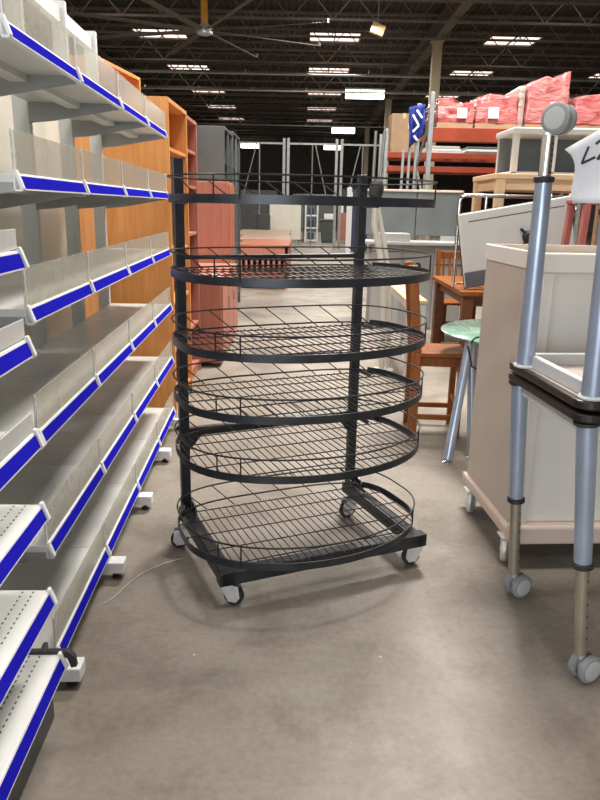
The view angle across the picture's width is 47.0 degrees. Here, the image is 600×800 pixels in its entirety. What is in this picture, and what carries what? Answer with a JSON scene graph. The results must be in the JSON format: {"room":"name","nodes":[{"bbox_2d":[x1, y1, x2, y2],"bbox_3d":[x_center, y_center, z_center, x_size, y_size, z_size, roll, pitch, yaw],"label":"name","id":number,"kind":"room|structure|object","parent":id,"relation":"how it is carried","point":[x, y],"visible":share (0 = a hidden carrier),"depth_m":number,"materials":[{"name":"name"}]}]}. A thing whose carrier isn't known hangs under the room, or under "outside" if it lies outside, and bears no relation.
{"room":"warehouse","nodes":[
{"label":"warehouse","id":0,"kind":"room"},
{"bbox_2d":[2,0,198,124],"bbox_3d":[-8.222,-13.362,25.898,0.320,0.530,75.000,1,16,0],"label":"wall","id":1,"kind":"structure","parent":0,"point":[42,21],"depth_m":22.66,"materials":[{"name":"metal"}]},
{"bbox_2d":[202,120,382,133],"bbox_3d":[3.416,-20.083,50.896,38.010,0.745,0.100,1,16,0],"label":"joist","id":2,"kind":"object","parent":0,"point":[207,120],"visible":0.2,"depth_m":50.94,"materials":[{"name":"metal"}]},
{"bbox_2d":[169,97,427,115],"bbox_3d":[3.356,-17.201,40.643,38.010,0.745,0.100,1,16,0],"label":"joist","id":3,"kind":"object","parent":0,"point":[330,101],"visible":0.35,"depth_m":40.60,"materials":[{"name":"metal"}]},
{"bbox_2d":[0,0,599,26],"bbox_3d":[3.235,-11.437,20.138,38.010,0.745,0.100,1,16,0],"label":"joist","id":4,"kind":"object","parent":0,"point":[162,15],"visible":0.88,"depth_m":20.19,"materials":[{"name":"metal"}]},
{"bbox_2d":[2,0,599,137],"bbox_3d":[3.284,-13.544,25.778,38.000,0.150,75.000,1,16,0],"label":"ceiling","id":5,"kind":"structure","parent":0,"point":[288,5],"depth_m":27.15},
{"bbox_2d":[130,27,189,39],"bbox_3d":[-5.119,-13.470,25.329,1.900,0.090,1.540,1,16,0],"label":"window","id":6,"kind":"structure","parent":5,"relation":"attached to","point":[148,29],"depth_m":25.69,"materials":[{"name":"glass"}]},
{"bbox_2d":[165,63,211,69],"bbox_3d":[-5.082,-15.229,31.587,1.900,0.090,1.540,1,16,0],"label":"window","id":7,"kind":"structure","parent":5,"relation":"attached to","point":[181,66],"depth_m":31.44,"materials":[{"name":"glass"}]},
{"bbox_2d":[69,0,328,57],"bbox_3d":[-2.671,-10.985,19.262,6.936,1.450,6.936,1,16,0],"label":"ceiling fan","id":8,"kind":"object","parent":5,"relation":"hanging from","point":[204,29],"visible":0.91,"depth_m":19.16,"materials":[{"name":"metal"}]},
{"bbox_2d":[175,102,426,119],"bbox_3d":[3.368,-17.778,42.694,38.010,0.745,0.100,1,16,0],"label":"joist","id":9,"kind":"object","parent":5,"relation":"attached to","point":[226,104],"visible":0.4,"depth_m":42.66,"materials":[{"name":"metal"}]},
{"bbox_2d":[181,107,426,123],"bbox_3d":[3.380,-18.354,44.744,38.010,0.745,0.100,1,16,0],"label":"joist","id":10,"kind":"object","parent":5,"relation":"attached to","point":[287,110],"visible":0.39,"depth_m":44.72,"materials":[{"name":"metal"}]},
{"bbox_2d":[186,111,426,127],"bbox_3d":[3.392,-18.930,46.795,38.010,0.745,0.100,1,16,0],"label":"joist","id":11,"kind":"object","parent":5,"relation":"attached to","point":[233,113],"visible":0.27,"depth_m":46.69,"materials":[{"name":"metal"}]},
{"bbox_2d":[189,116,424,131],"bbox_3d":[3.404,-19.507,48.845,38.010,0.745,0.100,1,16,0],"label":"joist","id":12,"kind":"object","parent":5,"relation":"attached to","point":[189,116],"visible":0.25,"depth_m":48.82,"materials":[{"name":"metal"}]},
{"bbox_2d":[196,122,424,136],"bbox_3d":[3.428,-20.660,52.946,38.010,0.745,0.100,1,16,0],"label":"joist","id":13,"kind":"object","parent":5,"relation":"attached to","point":[196,122],"visible":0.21,"depth_m":52.99,"materials":[{"name":"metal"}]},
{"bbox_2d":[155,91,474,110],"bbox_3d":[3.344,-16.625,38.593,38.010,0.745,0.100,1,16,0],"label":"joist","id":14,"kind":"object","parent":5,"relation":"attached to","point":[251,106],"visible":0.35,"depth_m":38.57,"materials":[{"name":"metal"}]},
{"bbox_2d":[225,126,424,138],"bbox_3d":[3.440,-21.236,54.997,38.010,0.745,0.100,1,16,0],"label":"joist","id":15,"kind":"object","parent":5,"relation":"attached to","point":[225,126],"visible":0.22,"depth_m":55.04,"materials":[{"name":"metal"}]},
{"bbox_2d":[308,66,350,72],"bbox_3d":[1.316,-15.095,31.587,1.900,0.090,1.540,1,16,0],"label":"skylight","id":16,"kind":"structure","parent":5,"relation":"attached to","point":[316,68],"depth_m":31.45,"materials":[{"name":"glass"}]},
{"bbox_2d":[309,31,361,42],"bbox_3d":[1.280,-13.336,25.329,1.900,0.090,1.540,1,16,0],"label":"window","id":17,"kind":"structure","parent":5,"relation":"attached to","point":[339,33],"depth_m":25.61,"materials":[{"name":"glass"}]},
{"bbox_2d":[331,108,354,133],"bbox_3d":[2.750,-17.655,43.532,1.500,1.550,0.400,1,16,0],"label":"tube light","id":18,"kind":"object","parent":5,"relation":"hanging from","point":[344,130],"visible":0.85,"depth_m":43.53,"materials":[{"name":"white plastic"}]},
{"bbox_2d":[332,128,354,133],"bbox_3d":[2.738,-17.058,43.700,1.440,0.310,0.360,1,16,0],"label":"diffuser","id":19,"kind":"object","parent":18,"relation":"attached to","point":[334,130],"depth_m":43.53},
{"bbox_2d":[228,129,495,143],"bbox_3d":[3.452,-21.812,57.047,38.010,0.745,0.100,1,16,0],"label":"joist","id":20,"kind":"object","parent":5,"relation":"attached to","point":[228,129],"visible":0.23,"depth_m":57.09,"materials":[{"name":"metal"}]},
{"bbox_2d":[139,77,587,100],"bbox_3d":[3.320,-15.472,34.492,38.010,0.745,0.100,1,16,0],"label":"joist","id":21,"kind":"object","parent":5,"relation":"attached to","point":[171,93],"visible":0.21,"depth_m":34.54,"materials":[{"name":"metal"}]},
{"bbox_2d":[345,59,384,98],"bbox_3d":[2.787,-13.674,29.381,1.700,1.550,0.400,1,16,0],"label":"tube light","id":22,"kind":"object","parent":5,"relation":"hanging from","point":[347,95],"visible":0.81,"depth_m":29.38,"materials":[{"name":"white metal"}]},
{"bbox_2d":[345,90,383,98],"bbox_3d":[2.775,-13.078,29.548,1.640,0.310,0.360,1,16,0],"label":"diffuser","id":23,"kind":"object","parent":22,"relation":"attached to","point":[347,95],"depth_m":29.39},
{"bbox_2d":[235,132,496,146],"bbox_3d":[3.464,-22.389,59.098,38.010,0.745,0.100,1,16,0],"label":"joist","id":24,"kind":"object","parent":5,"relation":"attached to","point":[235,132],"visible":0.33,"depth_m":59.15,"materials":[{"name":"metal"}]},
{"bbox_2d":[148,85,597,105],"bbox_3d":[3.332,-16.048,36.542,38.010,0.745,0.100,1,16,0],"label":"joist","id":25,"kind":"object","parent":5,"relation":"attached to","point":[178,99],"visible":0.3,"depth_m":36.58,"materials":[{"name":"metal"}]},
{"bbox_2d":[370,7,385,37],"bbox_3d":[2.286,-11.246,20.094,0.465,1.216,0.200,1,16,0],"label":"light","id":26,"kind":"object","parent":5,"relation":"hanging from","point":[377,29],"visible":1,"depth_m":20.11,"materials":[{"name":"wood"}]},
{"bbox_2d":[447,69,495,75],"bbox_3d":[7.815,-14.958,31.587,1.900,0.090,1.540,1,16,0],"label":"window","id":27,"kind":"structure","parent":5,"relation":"attached to","point":[457,71],"depth_m":31.43,"materials":[{"name":"glass"}]},
{"bbox_2d":[481,34,544,46],"bbox_3d":[7.778,-13.200,25.329,1.900,0.090,1.540,1,16,0],"label":"window","id":28,"kind":"structure","parent":5,"relation":"attached to","point":[530,37],"depth_m":25.54,"materials":[{"name":"glass"}]},
{"bbox_2d":[2,5,599,43],"bbox_3d":[3.247,-12.014,22.189,38.010,0.745,0.100,1,16,0],"label":"joist","id":29,"kind":"object","parent":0,"point":[77,8],"visible":0.84,"depth_m":22.16,"materials":[{"name":"metal"}]},
{"bbox_2d":[20,224,599,799],"bbox_3d":[3.130,-6.158,27.856,38.000,0.100,75.000,1,16,0],"label":"floor","id":30,"kind":"structure","parent":0,"point":[380,677],"depth_m":2.44,"materials":[{"name":"concrete"}]},
{"bbox_2d":[0,95,72,340],"bbox_3d":[-1.408,-0.713,3.722,0.200,2.300,1.640,0,16,-3],"label":"board","id":31,"kind":"object","parent":30,"relation":"on","point":[45,134],"visible":0.02,"depth_m":3.77,"materials":[{"name":"metal"}]},
{"bbox_2d":[0,229,77,799],"bbox_3d":[-0.839,0.175,1.253,0.511,1.950,1.165,0,16,-3],"label":"shelving unit","id":32,"kind":"object","parent":30,"relation":"on","point":[30,677],"visible":1,"depth_m":1.66,"materials":[{"name":"white metal"}]},
{"bbox_2d":[0,0,109,686],"bbox_3d":[-0.946,-0.354,2.176,0.523,2.465,0.669,0,16,-3],"label":"bay","id":33,"kind":"object","parent":30,"relation":"on","point":[73,574],"visible":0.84,"depth_m":2.32,"materials":[{"name":"grey metal"}]},
{"bbox_2d":[0,34,139,578],"bbox_3d":[-0.973,-0.536,2.821,0.523,2.465,0.669,0,16,-3],"label":"bay","id":34,"kind":"object","parent":30,"relation":"on","point":[83,439],"visible":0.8,"depth_m":2.92,"materials":[{"name":"grey metal"}]},
{"bbox_2d":[3,0,159,509],"bbox_3d":[-1.000,-0.717,3.465,0.523,2.465,0.669,0,16,-3],"label":"bay","id":35,"kind":"object","parent":30,"relation":"on","point":[134,460],"visible":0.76,"depth_m":3.46,"materials":[{"name":"grey metal"}]},
{"bbox_2d":[69,55,140,317],"bbox_3d":[-1.739,-1.517,6.061,0.460,2.570,0.970,3,16,7],"label":"bookcase","id":36,"kind":"object","parent":30,"relation":"on","point":[129,83],"visible":0.1,"depth_m":5.77,"materials":[{"name":"brown wood"}]},
{"bbox_2d":[51,0,178,462],"bbox_3d":[-1.026,-0.901,4.114,0.523,2.465,0.680,0,16,-3],"label":"bay","id":37,"kind":"object","parent":30,"relation":"on","point":[154,423],"visible":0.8,"depth_m":4.12,"materials":[{"name":"grey metal"}]},
{"bbox_2d":[79,95,192,414],"bbox_3d":[-1.181,-1.044,5.157,0.595,2.170,0.760,1,16,0],"label":"bookcase","id":38,"kind":"object","parent":30,"relation":"on","point":[134,225],"visible":0.41,"depth_m":4.74,"materials":[{"name":"brown wood"}]},
{"bbox_2d":[187,116,200,377],"bbox_3d":[-1.142,-1.246,5.879,0.465,2.170,0.660,1,16,0],"label":"bookcase","id":39,"kind":"object","parent":30,"relation":"on","point":[191,124],"visible":0.16,"depth_m":6.10,"materials":[{"name":"red wood"}]},
{"bbox_2d":[197,125,232,182],"bbox_3d":[-1.242,-2.313,9.205,0.600,2.420,1.000,1,16,0],"label":"tall cabinet","id":40,"kind":"object","parent":30,"relation":"on","point":[214,143],"visible":0.18,"depth_m":8.50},
{"bbox_2d":[198,181,235,262],"bbox_3d":[-1.094,-1.752,8.458,0.580,1.750,0.620,1,16,0],"label":"wardrobe","id":41,"kind":"object","parent":30,"relation":"on","point":[216,221],"visible":0.39,"depth_m":8.07,"materials":[{"name":"brown wood"}]},
{"bbox_2d":[199,263,238,362],"bbox_3d":[-1.026,-0.986,7.364,0.628,0.790,1.880,1,16,-1],"label":"base cabinet","id":42,"kind":"object","parent":30,"relation":"on","point":[211,296],"visible":0.38,"depth_m":6.52,"materials":[{"name":"brown wood"}]},
{"bbox_2d":[230,131,239,301],"bbox_3d":[-1.230,-2.618,10.215,0.600,2.460,1.030,1,16,0],"label":"tall cabinet","id":43,"kind":"object","parent":30,"relation":"on","point":[236,140],"visible":0.2,"depth_m":10.40,"materials":[{"name":"grey metal"}]},
{"bbox_2d":[240,190,277,229],"bbox_3d":[-2.380,-10.536,38.582,2.200,2.300,0.640,1,16,0],"label":"storage cabinet","id":44,"kind":"object","parent":30,"relation":"on","point":[249,213],"visible":0.37,"depth_m":38.29,"materials":[{"name":"metal"}]},
{"bbox_2d":[240,138,285,213],"bbox_3d":[-1.469,-7.455,24.921,1.850,3.800,0.100,1,16,0],"label":"rack","id":45,"kind":"object","parent":30,"relation":"on","point":[284,139],"visible":0.27,"depth_m":24.56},
{"bbox_2d":[258,214,269,229],"bbox_3d":[-1.278,-5.629,23.244,0.618,1.198,0.650,6,16,17],"label":"cabinet","id":46,"kind":"object","parent":30,"relation":"on","point":[263,219],"visible":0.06,"depth_m":23.36,"materials":[{"name":"grey metal"}]},
{"bbox_2d":[240,239,290,288],"bbox_3d":[-0.682,-2.766,13.847,0.960,0.800,2.290,1,16,0],"label":"desk","id":47,"kind":"object","parent":30,"relation":"on","point":[247,242],"visible":0.37,"depth_m":12.80,"materials":[{"name":"red laminate"}]},
{"bbox_2d":[240,234,291,263],"bbox_3d":[-0.836,-3.546,16.667,1.220,0.770,2.840,1,16,0],"label":"desk","id":48,"kind":"object","parent":30,"relation":"on","point":[245,236],"visible":0.19,"depth_m":16.58,"materials":[{"name":"brown laminate"}]},
{"bbox_2d":[240,229,291,235],"bbox_3d":[-1.055,-4.529,20.184,1.540,0.750,3.740,1,16,0],"label":"desk","id":49,"kind":"object","parent":30,"relation":"on","point":[244,231],"visible":0.23,"depth_m":20.00,"materials":[{"name":"brown laminate"}]},
{"bbox_2d":[270,204,300,248],"bbox_3d":[-0.521,-6.177,24.236,1.100,1.750,0.500,1,16,0],"label":"panel board","id":50,"kind":"object","parent":30,"relation":"on","point":[282,217],"visible":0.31,"depth_m":24.17,"materials":[{"name":"wood"}]},
{"bbox_2d":[166,158,437,604],"bbox_3d":[0.012,-0.106,2.826,1.031,1.675,0.790,-6,17,-23],"label":"display rack","id":51,"kind":"object","parent":30,"relation":"on","point":[230,575],"visible":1,"depth_m":2.79,"materials":[{"name":"metal"}]},
{"bbox_2d":[180,485,411,562],"bbox_3d":[0.025,0.540,2.946,1.008,0.010,0.635,-6,17,-23],"label":"wire shelf","id":52,"kind":"object","parent":51,"relation":"attached to","point":[380,548],"depth_m":2.92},
{"bbox_2d":[178,418,416,475],"bbox_3d":[0.033,0.201,2.850,1.008,0.010,0.635,-6,17,-23],"label":"wire shelf","id":53,"kind":"object","parent":51,"relation":"attached to","point":[205,471],"depth_m":2.82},
{"bbox_2d":[176,370,419,416],"bbox_3d":[0.037,-0.016,2.789,1.008,0.010,0.635,-6,17,-23],"label":"wire shelf","id":54,"kind":"object","parent":51,"relation":"attached to","point":[402,405],"depth_m":2.77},
{"bbox_2d":[174,323,423,354],"bbox_3d":[0.042,-0.232,2.728,1.008,0.010,0.635,-6,17,-23],"label":"wire shelf","id":55,"kind":"object","parent":51,"relation":"attached to","point":[402,349],"depth_m":2.71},
{"bbox_2d":[178,265,425,278],"bbox_3d":[0.047,-0.482,2.658,1.008,0.010,0.635,-6,17,-23],"label":"wire shelf","id":56,"kind":"object","parent":51,"relation":"attached to","point":[415,272],"depth_m":2.72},
{"bbox_2d":[304,205,318,242],"bbox_3d":[0.489,-7.611,29.540,0.560,1.680,0.500,1,16,0],"label":"ladder","id":57,"kind":"object","parent":30,"relation":"on","point":[312,224],"visible":0.83,"depth_m":29.37,"materials":[{"name":"white metal"}]},
{"bbox_2d":[286,138,338,248],"bbox_3d":[0.415,-7.415,24.921,1.820,3.800,0.100,1,16,0],"label":"rack","id":58,"kind":"object","parent":30,"relation":"on","point":[288,139],"visible":0.71,"depth_m":24.67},
{"bbox_2d":[293,194,333,231],"bbox_3d":[0.841,-11.504,42.447,2.600,2.200,0.740,1,16,0],"label":"storage cabinet","id":59,"kind":"object","parent":30,"relation":"on","point":[322,210],"visible":0.42,"depth_m":42.11,"materials":[{"name":"grey metal"}]},
{"bbox_2d":[320,214,336,242],"bbox_3d":[1.205,-7.392,29.701,0.700,1.200,0.560,1,16,0],"label":"trash bin","id":60,"kind":"object","parent":30,"relation":"on","point":[327,222],"visible":0.76,"depth_m":29.46,"materials":[{"name":"green plastic"}]},
{"bbox_2d":[336,206,345,240],"bbox_3d":[1.841,-7.647,29.730,0.480,1.700,0.500,1,16,0],"label":"stand","id":61,"kind":"object","parent":30,"relation":"on","point":[343,215],"visible":0.33,"depth_m":29.53,"materials":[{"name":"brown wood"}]},
{"bbox_2d":[345,187,351,252],"bbox_3d":[1.550,-5.707,22.071,0.280,2.100,0.280,1,16,0],"label":"post","id":62,"kind":"object","parent":30,"relation":"on","point":[349,189],"visible":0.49,"depth_m":22.02,"materials":[{"name":"metal"}]},
{"bbox_2d":[350,192,366,250],"bbox_3d":[2.072,-6.297,24.395,0.640,2.000,0.240,1,16,0],"label":"panel","id":63,"kind":"object","parent":30,"relation":"on","point":[353,208],"visible":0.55,"depth_m":24.35,"materials":[{"name":"metal"}]},
{"bbox_2d":[337,139,383,248],"bbox_3d":[2.205,-7.378,24.921,1.600,3.800,0.100,1,16,0],"label":"rack","id":64,"kind":"object","parent":30,"relation":"on","point":[342,140],"visible":0.45,"depth_m":24.65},
{"bbox_2d":[363,128,369,174],"bbox_3d":[4.630,-15.732,49.047,0.440,6.920,0.440,1,16,0],"label":"column","id":65,"kind":"structure","parent":30,"relation":"on","point":[367,130],"depth_m":48.45,"materials":[{"name":"metal"}]},
{"bbox_2d":[368,131,393,371],"bbox_3d":[0.754,-1.307,6.292,0.317,2.141,0.200,1,16,0],"label":"stand","id":66,"kind":"object","parent":30,"relation":"on","point":[374,191],"visible":0.61,"depth_m":6.23,"materials":[{"name":"beige metal"}]},
{"bbox_2d":[384,99,392,188],"bbox_3d":[4.507,-12.216,36.532,0.440,6.920,0.440,1,16,0],"label":"column","id":67,"kind":"structure","parent":30,"relation":"on","point":[388,102],"depth_m":35.66,"materials":[{"name":"metal"}]},
{"bbox_2d":[406,146,410,188],"bbox_3d":[1.514,-2.564,9.970,0.055,2.600,0.035,1,16,0],"label":"post","id":68,"kind":"object","parent":30,"relation":"on","point":[409,148],"visible":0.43,"depth_m":9.75,"materials":[{"name":"metal"}]},
{"bbox_2d":[391,285,427,382],"bbox_3d":[1.004,-0.671,6.635,0.180,0.740,1.250,1,16,0],"label":"table","id":69,"kind":"object","parent":30,"relation":"on","point":[398,291],"visible":0.51,"depth_m":6.25,"materials":[{"name":"white wood"}]},
{"bbox_2d":[410,140,417,239],"bbox_3d":[1.605,-2.635,9.949,0.055,2.750,0.035,1,16,0],"label":"post","id":70,"kind":"object","parent":30,"relation":"on","point":[416,142],"visible":0.34,"depth_m":9.74,"materials":[{"name":"metal"}]},
{"bbox_2d":[409,105,424,146],"bbox_3d":[1.610,-3.796,9.554,0.230,0.561,0.084,1,16,0],"label":"banner","id":71,"kind":"object","parent":70,"relation":"attached to","point":[416,113],"visible":1,"depth_m":9.54,"materials":[{"name":"fabric"}]},
{"bbox_2d":[365,189,463,329],"bbox_3d":[1.428,-1.794,8.831,1.300,1.730,0.590,1,16,0],"label":"workstation","id":72,"kind":"object","parent":30,"relation":"on","point":[399,223],"visible":0.48,"depth_m":8.82,"materials":[{"name":"metal"}]},
{"bbox_2d":[379,232,409,241],"bbox_3d":[1.153,-2.048,8.662,0.420,0.100,0.300,1,16,0],"label":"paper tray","id":73,"kind":"object","parent":72,"relation":"on","point":[390,236],"depth_m":8.52,"materials":[{"name":"white plastic"}]},
{"bbox_2d":[365,239,458,245],"bbox_3d":[1.432,-1.999,8.768,1.300,0.040,0.580,1,16,0],"label":"countertop","id":74,"kind":"structure","parent":72,"relation":"on","point":[367,241],"depth_m":8.49,"materials":[{"name":"grey laminate"}]},
{"bbox_2d":[419,40,444,239],"bbox_3d":[4.533,-8.696,24.018,0.440,6.920,0.440,1,16,0],"label":"column","id":75,"kind":"structure","parent":30,"relation":"on","point":[436,56],"depth_m":23.24,"materials":[{"name":"metal"}]},
{"bbox_2d":[403,261,463,437],"bbox_3d":[0.908,-0.346,4.710,0.429,1.152,0.360,2,16,3],"label":"wooden chair","id":76,"kind":"object","parent":30,"relation":"on","point":[431,354],"visible":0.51,"depth_m":4.65,"materials":[{"name":"orange wood"}]},
{"bbox_2d":[436,250,475,341],"bbox_3d":[1.839,-1.238,8.175,0.400,1.032,0.469,0,16,-5],"label":"wooden chair","id":77,"kind":"object","parent":30,"relation":"on","point":[440,255],"visible":0.2,"depth_m":8.22,"materials":[{"name":"orange wood"}]},
{"bbox_2d":[431,276,483,371],"bbox_3d":[2.403,-0.819,7.209,1.830,0.770,1.510,1,16,0],"label":"dining table","id":78,"kind":"object","parent":30,"relation":"on","point":[468,298],"visible":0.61,"depth_m":7.12,"materials":[{"name":"orange wood"}]},
{"bbox_2d":[456,195,573,288],"bbox_3d":[2.034,-1.469,6.452,1.166,0.878,0.100,1,16,0],"label":"whiteboard","id":79,"kind":"object","parent":78,"relation":"on","point":[510,224],"visible":0.56,"depth_m":6.42,"materials":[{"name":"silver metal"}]},
{"bbox_2d":[451,194,599,286],"bbox_3d":[2.177,-1.523,6.623,1.383,0.890,0.064,1,16,0],"label":"frame","id":80,"kind":"object","parent":78,"relation":"on","point":[486,196],"visible":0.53,"depth_m":6.52,"materials":[{"name":"white metal"}]},
{"bbox_2d":[411,92,507,239],"bbox_3d":[3.704,-2.779,10.156,3.970,3.000,1.170,1,16,0],"label":"rack","id":81,"kind":"object","parent":30,"relation":"on","point":[435,134],"visible":0.48,"depth_m":9.35,"materials":[{"name":"galvanised steel"},{"name":"orange painted steel"}]},
{"bbox_2d":[425,98,473,134],"bbox_3d":[2.110,-4.026,9.781,0.508,0.416,0.994,1,16,0],"label":"load","id":82,"kind":"object","parent":81,"relation":"on","point":[448,112],"visible":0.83,"depth_m":9.35,"materials":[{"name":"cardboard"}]},
{"bbox_2d":[469,92,517,128],"bbox_3d":[2.666,-4.043,9.773,0.578,0.476,0.994,1,16,0],"label":"load","id":83,"kind":"object","parent":81,"relation":"on","point":[490,110],"visible":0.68,"depth_m":9.33,"materials":[{"name":"plastic"}]},
{"bbox_2d":[505,86,525,126],"bbox_3d":[3.006,-4.072,9.745,0.090,0.560,0.800,1,16,0],"label":"stack","id":84,"kind":"object","parent":81,"relation":"on","point":[521,90],"visible":0.36,"depth_m":9.37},
{"bbox_2d":[522,71,570,126],"bbox_3d":[3.348,-4.157,9.736,0.575,0.743,0.993,1,16,0],"label":"load","id":85,"kind":"object","parent":81,"relation":"on","point":[545,91],"visible":0.54,"depth_m":9.28,"materials":[{"name":"plastic"}]},
{"bbox_2d":[568,94,599,128],"bbox_3d":[4.105,-4.027,9.776,0.773,0.502,0.977,1,16,0],"label":"load","id":86,"kind":"object","parent":81,"relation":"on","point":[587,107],"visible":0.44,"depth_m":9.33,"materials":[{"name":"plastic"}]},
{"bbox_2d":[441,319,480,464],"bbox_3d":[1.441,-0.076,4.509,1.122,0.764,1.100,1,16,0],"label":"round glass table","id":87,"kind":"object","parent":30,"relation":"on","point":[467,330],"visible":0.38,"depth_m":4.20,"materials":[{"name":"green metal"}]},
{"bbox_2d":[378,129,580,244],"bbox_3d":[3.428,-3.697,13.587,3.760,2.900,1.070,1,16,0],"label":"rack","id":88,"kind":"object","parent":30,"relation":"on","point":[388,156],"visible":0.3,"depth_m":12.88,"materials":[{"name":"orange painted steel"},{"name":"galvanised steel"}]},
{"bbox_2d":[388,113,414,151],"bbox_3d":[1.926,-5.028,13.063,0.460,0.685,0.506,1,16,0],"label":"cardboard box","id":89,"kind":"object","parent":88,"relation":"on","point":[398,139],"visible":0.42,"depth_m":12.84,"materials":[{"name":"cardboard"}]},
{"bbox_2d":[422,146,462,152],"bbox_3d":[2.700,-4.759,13.189,0.700,0.130,0.600,1,16,0],"label":"bundle","id":90,"kind":"object","parent":88,"relation":"on","point":[435,149],"visible":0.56,"depth_m":12.90,"materials":[{"name":"grey metal"}]},
{"bbox_2d":[461,147,496,153],"bbox_3d":[3.425,-4.744,13.189,0.650,0.130,0.600,1,16,0],"label":"bundle","id":91,"kind":"object","parent":88,"relation":"on","point":[472,150],"visible":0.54,"depth_m":12.91,"materials":[{"name":"grey metal"}]},
{"bbox_2d":[462,243,599,561],"bbox_3d":[1.396,-0.007,3.188,1.064,1.345,0.732,0,16,-4],"label":"cabinet","id":92,"kind":"object","parent":30,"relation":"on","point":[547,512],"visible":0.75,"depth_m":2.97,"materials":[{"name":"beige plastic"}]},
{"bbox_2d":[504,371,599,683],"bbox_3d":[1.511,0.410,2.492,1.450,0.922,0.621,0,16,-5],"label":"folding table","id":93,"kind":"object","parent":30,"relation":"on","point":[582,664],"visible":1,"depth_m":2.25,"materials":[{"name":"metal"}]},
{"bbox_2d":[509,102,599,410],"bbox_3d":[1.517,-0.482,2.254,1.473,0.901,0.595,0,16,-5],"label":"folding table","id":94,"kind":"object","parent":93,"relation":"on","point":[574,378],"visible":1,"depth_m":2.26,"materials":[{"name":"metal"}]},
{"bbox_2d":[565,129,599,203],"bbox_3d":[0.861,-0.679,1.769,0.350,0.341,0.043,2,16,4],"label":"paper sheet","id":95,"kind":"object","parent":94,"relation":"hanging from","point":[585,153],"visible":1,"depth_m":1.80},
{"bbox_2d":[560,199,599,244],"bbox_3d":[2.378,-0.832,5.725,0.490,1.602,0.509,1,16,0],"label":"stool","id":96,"kind":"object","parent":30,"relation":"on","point":[586,207],"visible":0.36,"depth_m":5.46,"materials":[{"name":"paint"}]},
{"bbox_2d":[24,22,599,57],"bbox_3d":[3.259,-12.590,24.239,38.010,0.745,0.100,1,16,0],"label":"joist","id":97,"kind":"object","parent":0,"point":[26,23],"visible":0.7,"depth_m":24.25,"materials":[{"name":"metal"}]},
{"bbox_2d":[30,36,599,69],"bbox_3d":[3.271,-13.166,26.290,38.010,0.745,0.100,1,16,0],"label":"joist","id":98,"kind":"object","parent":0,"point":[33,37],"visible":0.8,"depth_m":26.30,"materials":[{"name":"metal"}]},
{"bbox_2d":[47,48,599,79],"bbox_3d":[3.283,-13.743,28.340,38.010,0.745,0.100,1,16,0],"label":"joist","id":99,"kind":"object","parent":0,"point":[107,50],"visible":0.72,"depth_m":28.29,"materials":[{"name":"metal"}]},
{"bbox_2d":[114,60,599,88],"bbox_3d":[3.295,-14.319,30.391,38.010,0.745,0.100,1,16,0],"label":"joist","id":100,"kind":"object","parent":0,"point":[131,61],"visible":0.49,"depth_m":30.34,"materials":[{"name":"metal"}]},
{"bbox_2d":[140,73,597,95],"bbox_3d":[3.308,-14.896,32.441,38.010,0.745,0.100,1,16,0],"label":"joist","id":101,"kind":"object","parent":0,"point":[163,86],"visible":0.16,"depth_m":32.49,"materials":[{"name":"metal"}]},
{"bbox_2d":[238,135,533,223],"bbox_3d":[3.420,-20.014,63.017,38.000,7.550,0.200,1,16,0],"label":"wall","id":102,"kind":"structure","parent":0,"point":[271,155],"depth_m":62.64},
{"bbox_2d":[353,3,472,142],"bbox_3d":[4.625,-13.093,25.898,0.320,0.530,75.000,1,16,0],"label":"girder","id":103,"kind":"object","parent":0,"point":[459,9],"visible":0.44,"depth_m":25.48,"materials":[{"name":"metal"}]},
{"bbox_2d":[347,0,599,5],"bbox_3d":[3.223,-10.861,18.088,38.010,0.745,0.100,1,16,0],"label":"joist","id":104,"kind":"object","parent":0,"point":[442,1],"visible":1,"depth_m":18.14,"materials":[{"name":"metal"}]},
{"bbox_2d":[471,173,599,244],"bbox_3d":[2.603,-1.765,7.186,1.470,1.068,0.980,1,16,0],"label":"wood table","id":105,"kind":"object","parent":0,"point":[498,183],"visible":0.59,"depth_m":6.65,"materials":[{"name":"brown wood"}]},
{"bbox_2d":[495,127,598,174],"bbox_3d":[2.744,-2.550,7.048,1.340,0.520,0.680,1,16,0],"label":"cabinet","id":106,"kind":"object","parent":105,"relation":"on","point":[518,148],"visible":0.43,"depth_m":7.23,"materials":[{"name":"laminate"}]},
{"bbox_2d":[502,171,573,174],"bbox_3d":[2.739,-2.317,7.123,1.340,0.030,0.600,1,16,0],"label":"shelf","id":107,"kind":"object","parent":106,"relation":"attached to","point":[521,172],"depth_m":6.83,"materials":[{"name":"brown laminate"}]},
{"bbox_2d":[551,193,595,232],"bbox_3d":[22.303,-9.439,26.820,0.200,7.550,75.000,1,16,0],"label":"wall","id":108,"kind":"structure","parent":0,"point":[593,207],"depth_m":52.94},
{"bbox_3d":[-15.889,-10.239,26.820,0.200,7.550,75.000,1,16,0],"label":"wall","id":109,"kind":"structure","parent":0,"visible":0},
{"bbox_2d":[196,123,424,128],"bbox_3d":[3.342,-16.322,41.098,38.000,0.175,0.070,1,16,0],"label":"trim","id":110,"kind":"structure","parent":109,"relation":"attached to","point":[196,123],"depth_m":41.08,"materials":[{"name":"metal"}]},
{"bbox_2d":[141,84,576,97],"bbox_3d":[3.264,-12.572,28.129,38.000,0.175,0.070,1,16,0],"label":"trim","id":111,"kind":"structure","parent":109,"relation":"attached to","point":[144,87],"depth_m":28.12,"materials":[{"name":"metal"}]},
{"bbox_2d":[121,67,599,81],"bbox_3d":[3.243,-11.571,24.567,38.000,0.175,0.070,1,16,0],"label":"trim","id":112,"kind":"structure","parent":109,"relation":"attached to","point":[143,71],"depth_m":24.55,"materials":[{"name":"metal"}]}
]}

